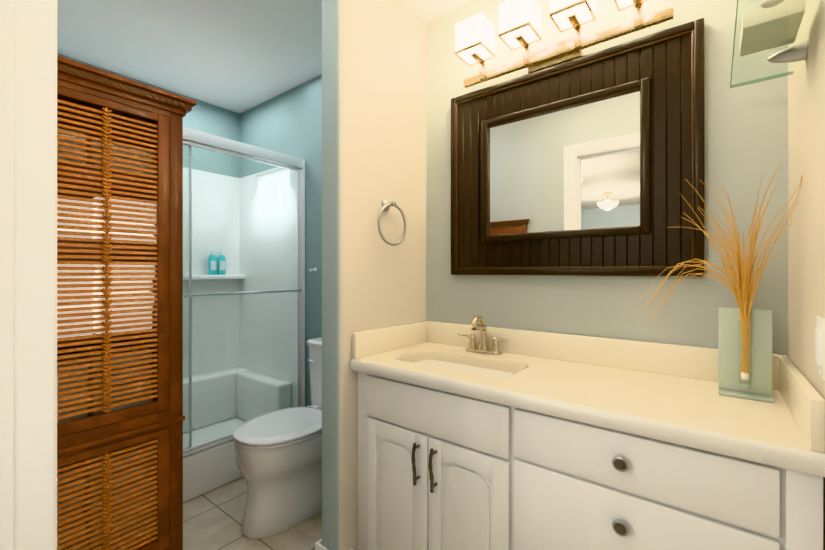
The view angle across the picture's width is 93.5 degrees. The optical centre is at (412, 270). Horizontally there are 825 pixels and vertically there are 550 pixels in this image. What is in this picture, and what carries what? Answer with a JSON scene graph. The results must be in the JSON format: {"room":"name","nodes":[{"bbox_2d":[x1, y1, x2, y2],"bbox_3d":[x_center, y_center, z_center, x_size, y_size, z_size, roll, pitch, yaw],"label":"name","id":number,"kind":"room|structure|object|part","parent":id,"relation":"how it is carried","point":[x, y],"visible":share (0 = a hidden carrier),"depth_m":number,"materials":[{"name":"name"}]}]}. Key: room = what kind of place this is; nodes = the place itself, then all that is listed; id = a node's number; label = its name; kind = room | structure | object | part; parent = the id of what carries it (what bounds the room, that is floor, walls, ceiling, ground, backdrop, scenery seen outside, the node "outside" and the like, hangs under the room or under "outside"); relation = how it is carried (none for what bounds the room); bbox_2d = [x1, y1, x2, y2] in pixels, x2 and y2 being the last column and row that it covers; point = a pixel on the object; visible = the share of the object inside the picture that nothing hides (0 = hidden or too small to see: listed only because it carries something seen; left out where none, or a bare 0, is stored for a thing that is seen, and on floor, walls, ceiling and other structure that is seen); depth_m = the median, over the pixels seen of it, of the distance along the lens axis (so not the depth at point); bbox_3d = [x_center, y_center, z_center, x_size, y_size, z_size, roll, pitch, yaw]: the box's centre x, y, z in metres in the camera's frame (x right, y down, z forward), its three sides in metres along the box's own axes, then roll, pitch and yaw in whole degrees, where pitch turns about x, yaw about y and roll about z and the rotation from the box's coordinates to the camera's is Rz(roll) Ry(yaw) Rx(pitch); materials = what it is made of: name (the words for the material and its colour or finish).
{"room":"bathroom","nodes":[
{"label":"bathroom","id":0,"kind":"room"},
{"bbox_2d":[57,53,239,177],"bbox_3d":[-1.898,-0.030,2.583,0.120,2.480,1.490,0,0,38],"label":"wall","id":1,"kind":"structure","parent":0,"point":[202,116],"depth_m":2.95,"materials":[{"name":"teal paint"}]},
{"bbox_2d":[57,0,321,113],"bbox_3d":[-1.862,-1.295,-0.989,5.740,0.050,7.320,0,0,38],"label":"ceiling","id":2,"kind":"structure","parent":0,"point":[239,56],"depth_m":2.17,"materials":[{"name":"white paint"}]},
{"bbox_2d":[183,477,321,549],"bbox_3d":[-1.862,1.235,-0.989,5.740,0.050,7.320,0,0,38],"label":"floor","id":3,"kind":"structure","parent":0,"point":[212,519],"depth_m":1.83,"materials":[{"name":"tile"}]},
{"bbox_2d":[57,55,196,549],"bbox_3d":[-1.262,0.244,1.553,0.440,1.931,0.572,0,0,38],"label":"linen cabinet","id":4,"kind":"object","parent":3,"relation":"on","point":[120,417],"visible":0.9,"depth_m":1.48,"materials":[{"name":"brown wood"}]},
{"bbox_2d":[183,127,304,502],"bbox_3d":[-1.503,0.229,2.275,0.876,1.962,1.483,0,0,38],"label":"shower enclosure","id":5,"kind":"object","parent":3,"relation":"on","point":[243,338],"visible":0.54,"depth_m":2.74,"materials":[{"name":"glass"}]},
{"bbox_2d":[208,251,225,274],"bbox_3d":[-1.477,-0.060,2.931,0.037,0.178,0.125,0,0,38],"label":"bottles","id":6,"kind":"object","parent":5,"relation":"in","point":[213,264],"depth_m":2.91},
{"bbox_2d":[233,337,321,538],"bbox_3d":[-0.561,0.806,2.029,0.452,0.808,0.725,0,0,38],"label":"toilet","id":7,"kind":"object","parent":3,"relation":"on","point":[278,453],"visible":0.48,"depth_m":1.81,"materials":[{"name":"ceramic"}]},
{"bbox_2d":[351,368,824,549],"bbox_3d":[0.411,0.796,1.294,1.269,0.828,0.518,0,0,38],"label":"bathroom vanity","id":8,"kind":"object","parent":3,"relation":"on","point":[532,440],"depth_m":1.05,"materials":[{"name":"white wood"}]},
{"bbox_2d":[350,340,824,471],"bbox_3d":[0.416,0.361,1.301,1.269,0.042,0.501,0,0,38],"label":"countertop","id":9,"kind":"structure","parent":8,"relation":"on","point":[664,403],"depth_m":1.03,"materials":[{"name":"beige stone"}]},
{"bbox_2d":[390,348,533,379],"bbox_3d":[0.175,0.405,1.468,0.491,0.130,0.260,0,0,38],"label":"sink","id":10,"kind":"object","parent":9,"relation":"in","point":[502,367],"depth_m":1.55,"materials":[{"name":"beige ceramic"}]},
{"bbox_2d":[457,315,508,354],"bbox_3d":[0.276,0.260,1.598,0.237,0.158,0.120,0,0,38],"label":"faucet","id":11,"kind":"object","parent":9,"relation":"on","point":[482,347],"visible":0.98,"depth_m":1.60,"materials":[{"name":"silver metal"}]},
{"bbox_2d":[639,157,802,402],"bbox_3d":[0.817,0.036,1.072,0.342,0.607,0.360,0,0,38],"label":"vase","id":12,"kind":"object","parent":9,"relation":"on","point":[745,350],"depth_m":1.05,"materials":[{"name":"clear glass"}]},
{"bbox_2d":[240,74,321,406],"bbox_3d":[-0.695,-0.030,2.666,1.915,2.480,0.120,0,0,38],"label":"wall","id":13,"kind":"structure","parent":0,"point":[288,122],"depth_m":2.60,"materials":[{"name":"teal paint"}]},
{"bbox_2d":[256,168,290,219],"bbox_3d":[-0.991,-0.560,2.868,0.447,0.337,0.095,0,0,38],"label":"shower window","id":14,"kind":"structure","parent":13,"relation":"in","point":[270,195],"depth_m":2.92,"materials":[{"name":"white glass"}]},
{"bbox_2d":[322,0,426,549],"bbox_3d":[-0.088,-0.030,1.790,0.120,2.480,0.754,0,0,38],"label":"wall","id":15,"kind":"structure","parent":0,"point":[374,103],"depth_m":1.54,"materials":[{"name":"beige paint"}]},
{"bbox_2d":[315,539,353,549],"bbox_3d":[-0.189,1.140,1.773,0.017,0.140,0.627,0,0,38],"label":"baseboard","id":16,"kind":"structure","parent":15,"relation":"attached to","point":[319,545],"depth_m":1.52,"materials":[{"name":"white wood"}]},
{"bbox_2d":[377,199,405,245],"bbox_3d":[-0.094,-0.206,1.639,0.054,0.201,0.179,0,0,38],"label":"towel ring","id":17,"kind":"object","parent":15,"relation":"attached to","point":[386,204],"visible":1,"depth_m":1.63,"materials":[{"name":"silver metal"}]},
{"bbox_2d":[400,0,472,22],"bbox_3d":[0.410,-1.240,1.294,1.275,0.060,0.524,0,0,38],"label":"ceiling","id":18,"kind":"structure","parent":0,"point":[426,11],"depth_m":1.77,"materials":[{"name":"white paint"}]},
{"bbox_2d":[427,0,787,356],"bbox_3d":[0.644,-0.030,1.497,1.395,2.480,0.156,0,0,38],"label":"wall","id":19,"kind":"structure","parent":0,"point":[587,165],"depth_m":1.38,"materials":[{"name":"grey paint"}]},
{"bbox_2d":[454,0,673,87],"bbox_3d":[0.502,-0.900,1.440,0.770,0.219,0.178,0,0,38],"label":"sconce","id":20,"kind":"object","parent":19,"relation":"attached to","point":[519,23],"visible":1,"depth_m":1.45,"materials":[{"name":"white glass"}]},
{"bbox_3d":[0.486,-0.950,1.418,0.696,0.120,0.118,0,0,38],"label":"lamp shade","id":21,"kind":"part","parent":20,"relation":"part of","materials":[{"name":"white glass"}]},
{"bbox_2d":[788,0,824,549],"bbox_3d":[0.688,-0.030,0.516,0.120,2.480,1.410,0,0,38],"label":"wall","id":22,"kind":"structure","parent":0,"point":[806,160],"depth_m":0.88,"materials":[{"name":"beige paint"}]},
{"bbox_2d":[730,0,821,87],"bbox_3d":[0.754,-0.519,0.807,0.131,0.072,0.610,0,0,38],"label":"glass shelf","id":23,"kind":"object","parent":22,"relation":"attached to","point":[769,24],"depth_m":0.85,"materials":[{"name":"clear glass"}]},
{"bbox_2d":[815,316,824,380],"bbox_3d":[0.781,0.146,0.744,0.011,0.114,0.070,0,0,38],"label":"light switch","id":24,"kind":"object","parent":22,"relation":"attached to","point":[820,346],"visible":1,"depth_m":0.73,"materials":[{"name":"plastic"}]},
{"bbox_3d":[-0.638,-0.030,0.580,5.740,2.480,0.120,0,0,38],"label":"wall","id":25,"kind":"structure","parent":0,"visible":0},
{"bbox_2d":[0,0,56,549],"bbox_3d":[-0.251,0.152,0.278,0.997,2.115,0.138,0,0,38],"label":"door frame","id":26,"kind":"structure","parent":25,"relation":"attached to","point":[28,274],"depth_m":0.56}
]}

